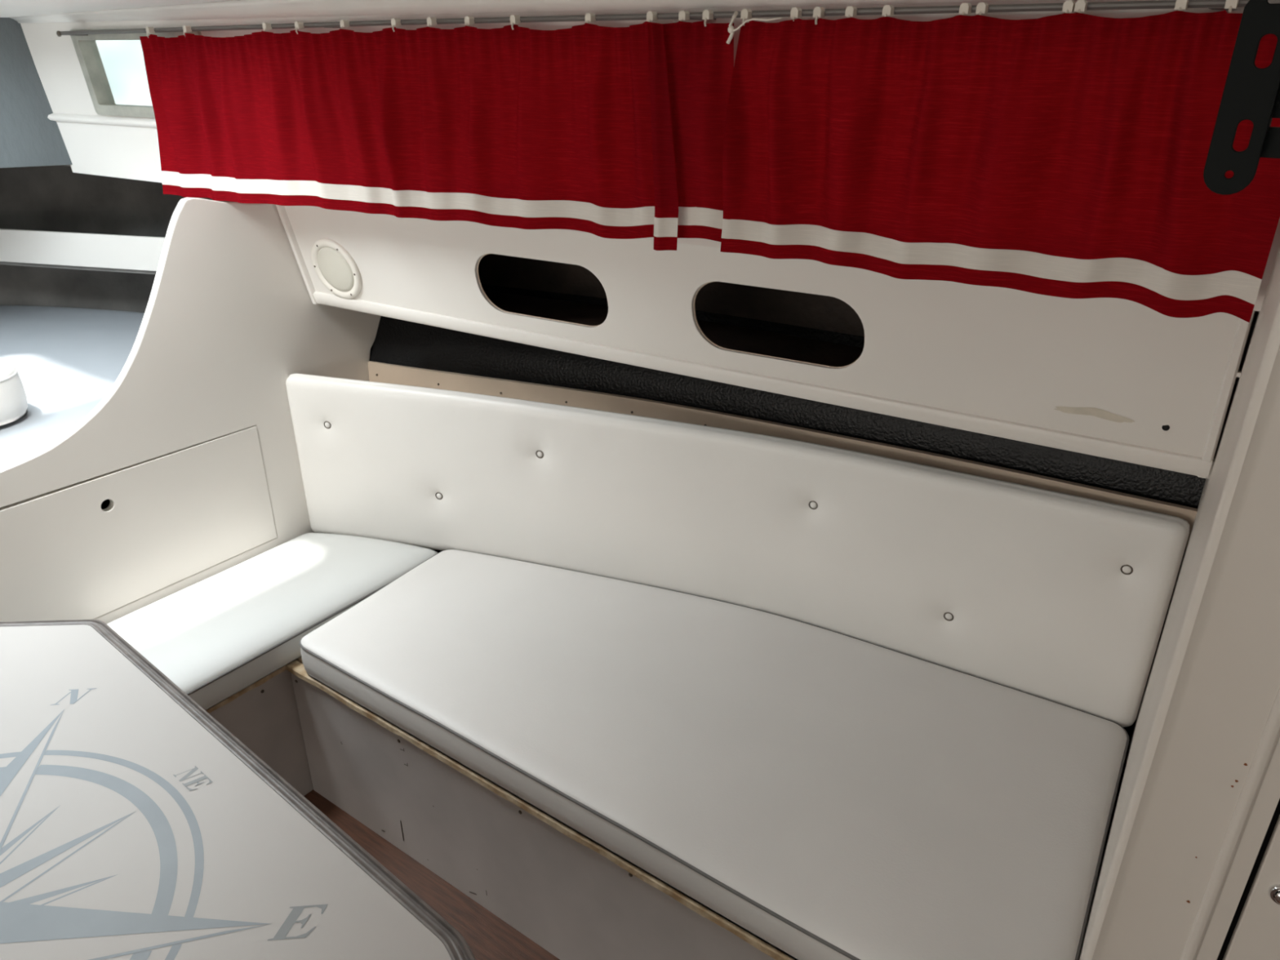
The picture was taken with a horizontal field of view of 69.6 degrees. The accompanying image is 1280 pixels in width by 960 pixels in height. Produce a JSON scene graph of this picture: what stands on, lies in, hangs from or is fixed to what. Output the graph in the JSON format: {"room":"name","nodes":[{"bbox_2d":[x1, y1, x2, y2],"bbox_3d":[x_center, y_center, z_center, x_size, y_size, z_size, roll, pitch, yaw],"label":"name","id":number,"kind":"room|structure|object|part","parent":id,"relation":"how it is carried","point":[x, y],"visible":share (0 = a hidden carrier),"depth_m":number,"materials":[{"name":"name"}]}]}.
{"room":"ship interior","nodes":[
{"label":"ship interior","id":0,"kind":"room"},
{"bbox_2d":[0,17,72,168],"bbox_3d":[-2.201,-0.745,1.796,1.870,0.358,0.049,-17,30,-32],"label":"wall","id":1,"kind":"structure","parent":0,"point":[28,137],"depth_m":2.25,"materials":[{"name":"grey paint"}]},
{"bbox_2d":[0,164,235,312],"bbox_3d":[-2.038,-0.327,2.779,3.011,1.330,0.798,2,25,5],"label":"wall","id":2,"kind":"structure","parent":0,"point":[56,198],"depth_m":2.82,"materials":[{"name":"grey paint"}]},
{"bbox_2d":[0,305,144,467],"bbox_3d":[-2.112,-0.204,2.213,2.027,0.098,2.007,17,30,32],"label":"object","id":3,"kind":"object","parent":2,"relation":"attached to","point":[67,360],"visible":0.38,"depth_m":2.31,"materials":[{"name":"fabric"}]},
{"bbox_2d":[0,357,27,426],"bbox_3d":[-1.522,-0.168,1.855,0.399,0.135,0.426,17,30,32],"label":"pad","id":4,"kind":"object","parent":3,"relation":"on","point":[13,399],"visible":1,"depth_m":1.90,"materials":[{"name":"white plastic"}]},
{"bbox_2d":[0,228,164,274],"bbox_3d":[-1.420,-0.670,2.620,1.594,0.102,0.263,6,26,13],"label":"shelf fiddle","id":5,"kind":"object","parent":2,"relation":"attached to","point":[20,247],"visible":0.45,"depth_m":2.52,"materials":[{"name":"grey paint"}]},
{"bbox_2d":[0,0,239,17],"bbox_3d":[-1.262,-0.405,0.615,5.700,0.150,3.500,17,30,32],"label":"ceiling","id":6,"kind":"structure","parent":0,"point":[8,8],"depth_m":1.82,"materials":[{"name":"paint"}]},
{"bbox_2d":[1203,0,1279,195],"bbox_3d":[0.500,-0.283,0.572,0.218,0.218,0.020,17,30,32],"label":"bracket","id":7,"kind":"object","parent":6,"relation":"hanging from","point":[1251,92],"visible":1,"depth_m":0.64,"materials":[{"name":"black metal"}]},
{"bbox_3d":[0.449,-0.264,0.627,0.030,0.032,0.004,17,30,32],"label":"cable plate","id":8,"kind":"part","parent":7,"relation":"part of","materials":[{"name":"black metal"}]},
{"bbox_2d":[0,197,381,623],"bbox_3d":[-1.589,0.367,1.348,0.022,1.290,3.260,17,30,32],"label":"wall","id":9,"kind":"structure","parent":0,"point":[230,313],"depth_m":2.02,"materials":[{"name":"white plastic"}]},
{"bbox_2d":[0,425,276,622],"bbox_3d":[-1.196,0.174,1.852,0.020,0.300,0.994,17,30,32],"label":"door","id":10,"kind":"structure","parent":9,"relation":"in","point":[169,518],"depth_m":1.97,"materials":[{"name":"plastic"}]},
{"bbox_2d":[101,499,110,509],"bbox_3d":[-1.507,0.172,2.105,0.010,0.600,1.100,17,30,32],"label":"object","id":11,"kind":"structure","parent":10,"relation":"attached to","point":[105,504],"depth_m":2.30,"materials":[{"name":"black"}]},
{"bbox_2d":[303,789,559,959],"bbox_3d":[-1.259,1.069,1.407,5.600,0.030,3.650,17,30,32],"label":"floor","id":12,"kind":"structure","parent":0,"point":[488,937],"depth_m":1.85,"materials":[{"name":"brown wood"}]},
{"bbox_2d":[0,619,475,959],"bbox_3d":[-0.856,0.818,1.126,1.314,0.660,0.993,17,30,32],"label":"table","id":13,"kind":"object","parent":12,"relation":"on","point":[135,824],"visible":1,"depth_m":1.14,"materials":[{"name":"laminate"}]},
{"bbox_2d":[205,656,1128,959],"bbox_3d":[-0.283,0.715,1.695,1.894,0.363,1.622,17,30,32],"label":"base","id":14,"kind":"object","parent":12,"relation":"on","point":[573,897],"visible":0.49,"depth_m":1.76,"materials":[{"name":"grey laminate"}]},
{"bbox_3d":[-1.005,0.700,1.746,0.014,0.347,0.860,17,30,32],"label":"panel","id":15,"kind":"part","parent":14,"relation":"part of","materials":[{"name":"grey laminate"}]},
{"bbox_2d":[106,532,438,710],"bbox_3d":[-1.003,0.373,1.880,0.365,0.090,1.289,17,30,32],"label":"seat cushion","id":16,"kind":"object","parent":14,"relation":"on","point":[215,637],"visible":0.65,"depth_m":1.99,"materials":[{"name":"white leather"}]},
{"bbox_3d":[-0.119,0.749,1.641,1.554,0.347,0.014,17,30,32],"label":"panel","id":17,"kind":"part","parent":14,"relation":"part of","materials":[{"name":"grey laminate"}]},
{"bbox_2d":[298,549,1128,959],"bbox_3d":[0.088,0.418,1.787,1.524,0.088,0.727,17,30,32],"label":"seat cushion","id":18,"kind":"object","parent":14,"relation":"on","point":[824,793],"visible":1,"depth_m":1.59,"materials":[{"name":"leather"}]},
{"bbox_2d":[285,373,1190,727],"bbox_3d":[0.050,0.083,1.970,1.896,0.431,0.128,10,27,21],"label":"backrest cushion","id":19,"kind":"object","parent":18,"relation":"on","point":[1063,598],"visible":0.97,"depth_m":1.90,"materials":[{"name":"white leather"}]},
{"bbox_2d":[20,0,1279,311],"bbox_3d":[-0.331,-0.690,1.657,2.617,0.440,0.079,14,29,28],"label":"wall","id":20,"kind":"structure","parent":0,"point":[125,152],"depth_m":2.14,"materials":[{"name":"white plastic"}]},
{"bbox_2d":[47,113,156,128],"bbox_3d":[-1.134,-0.817,2.105,0.764,0.019,0.015,14,29,28],"label":"trim","id":21,"kind":"structure","parent":20,"relation":"attached to","point":[119,121],"depth_m":2.17,"materials":[{"name":"white plastic"}]},
{"bbox_2d":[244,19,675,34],"bbox_3d":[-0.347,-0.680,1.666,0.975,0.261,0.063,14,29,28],"label":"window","id":22,"kind":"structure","parent":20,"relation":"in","point":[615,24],"depth_m":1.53,"materials":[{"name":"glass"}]},
{"bbox_2d":[8,0,1030,23],"bbox_3d":[-0.340,-0.829,1.560,2.635,0.068,0.052,14,29,28],"label":"trim","id":23,"kind":"structure","parent":20,"relation":"attached to","point":[241,8],"depth_m":1.62,"materials":[{"name":"paint"}]},
{"bbox_2d":[56,0,1279,117],"bbox_3d":[-0.268,-0.690,1.580,2.391,0.192,0.094,14,29,28],"label":"window","id":24,"kind":"structure","parent":20,"relation":"in","point":[87,55],"depth_m":1.53,"materials":[{"name":"metal"}]},
{"bbox_2d":[139,9,733,250],"bbox_3d":[-0.467,-0.640,1.653,1.384,0.343,0.045,14,29,28],"label":"window curtain","id":25,"kind":"object","parent":24,"relation":"hanging from","point":[621,120],"visible":1,"depth_m":1.57,"materials":[{"name":"red fabric"}]},
{"bbox_3d":[-0.273,-0.756,1.526,2.377,0.026,0.050,14,29,27],"label":"curtain rail","id":26,"kind":"part","parent":24,"relation":"part of","materials":[{"name":"white metal"}]},
{"bbox_2d":[726,10,781,44],"bbox_3d":[0.155,-0.617,1.254,0.083,0.042,0.018,17,30,32],"label":"cord","id":27,"kind":"object","parent":24,"relation":"hanging from","point":[731,29],"visible":1,"depth_m":1.26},
{"bbox_2d":[720,0,1279,322],"bbox_3d":[0.423,-0.415,1.174,0.691,0.348,0.050,14,29,28],"label":"window curtain","id":28,"kind":"object","parent":24,"relation":"hanging from","point":[1077,135],"visible":0.92,"depth_m":1.15,"materials":[{"name":"red fabric"}]},
{"bbox_2d":[733,10,1243,65],"bbox_3d":[0.454,-0.478,1.235,0.719,0.261,0.063,14,29,28],"label":"window","id":29,"kind":"structure","parent":20,"relation":"in","point":[737,22],"depth_m":1.17,"materials":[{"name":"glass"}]},
{"bbox_2d":[368,284,1205,758],"bbox_3d":[0.762,0.130,1.806,3.233,1.330,0.376,15,29,29],"label":"wall","id":30,"kind":"structure","parent":0,"point":[399,342],"depth_m":1.96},
{"bbox_2d":[275,204,1254,478],"bbox_3d":[0.128,-0.394,1.841,1.901,0.281,0.492,14,29,28],"label":"panel","id":31,"kind":"object","parent":30,"relation":"attached to","point":[1122,380],"visible":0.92,"depth_m":1.54,"materials":[{"name":"white plastic"}]},
{"bbox_3d":[-0.788,-0.522,2.113,0.016,0.250,0.071,17,30,32],"label":"rim moulding","id":32,"kind":"part","parent":31,"relation":"part of","materials":[{"name":"white plastic"}]},
{"bbox_2d":[311,238,361,298],"bbox_3d":[-0.687,-0.476,2.078,0.144,0.141,0.043,17,30,32],"label":"wall speaker","id":33,"kind":"object","parent":31,"relation":"attached to","point":[332,264],"visible":1,"depth_m":2.07,"materials":[{"name":"plastic"}]},
{"bbox_2d":[317,247,354,291],"bbox_3d":[-0.687,-0.475,2.077,0.108,0.105,0.029,17,30,32],"label":"speaker grille","id":34,"kind":"object","parent":33,"relation":"attached to","point":[335,266],"depth_m":2.07,"materials":[{"name":"white plastic"}]},
{"bbox_3d":[0.022,-0.225,1.755,1.865,0.047,0.014,14,29,28],"label":"rim moulding","id":35,"kind":"part","parent":31,"relation":"part of","materials":[{"name":"white plastic"}]},
{"bbox_3d":[0.799,-0.113,1.258,0.014,0.265,0.070,17,30,32],"label":"rim moulding","id":36,"kind":"part","parent":31,"relation":"part of","materials":[{"name":"white plastic"}]},
{"bbox_2d":[367,360,1197,546],"bbox_3d":[0.091,-0.101,1.958,1.908,0.103,0.225,11,27,21],"label":"board","id":37,"kind":"object","parent":30,"relation":"attached to","point":[380,372],"visible":0.44,"depth_m":1.97,"materials":[{"name":"wood"}]},
{"bbox_2d":[1078,245,1279,959],"bbox_3d":[0.847,0.166,1.327,0.170,1.672,0.976,17,30,32],"label":"wall","id":38,"kind":"structure","parent":0,"point":[1210,707],"depth_m":0.94,"materials":[{"name":"white plastic"}]},
{"bbox_2d":[1186,763,1247,902],"bbox_3d":[0.599,0.372,0.963,0.016,0.200,0.001,17,30,32],"label":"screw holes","id":39,"kind":"structure","parent":38,"relation":"attached to","point":[1244,764],"depth_m":0.93,"materials":[{"name":"black"}]},
{"bbox_2d":[1222,814,1279,959],"bbox_3d":[0.844,0.403,0.789,0.501,1.192,0.027,17,30,32],"label":"door","id":40,"kind":"structure","parent":38,"relation":"in","point":[1255,935],"depth_m":0.96,"materials":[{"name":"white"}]},
{"bbox_3d":[0.656,0.426,0.939,0.025,0.025,0.010,17,30,32],"label":"push knob","id":41,"kind":"part","parent":40,"relation":"part of","materials":[{"name":"silver metal"}]},
{"bbox_3d":[1.073,0.955,-0.410,0.050,1.720,3.500,17,30,32],"label":"wall","id":42,"kind":"structure","parent":0,"visible":0},
{"bbox_2d":[1217,798,1279,959],"bbox_3d":[1.139,0.488,0.641,1.191,1.672,0.010,17,30,32],"label":"trim","id":43,"kind":"structure","parent":42,"relation":"attached to","point":[1276,815],"depth_m":0.99,"materials":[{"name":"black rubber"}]}
]}

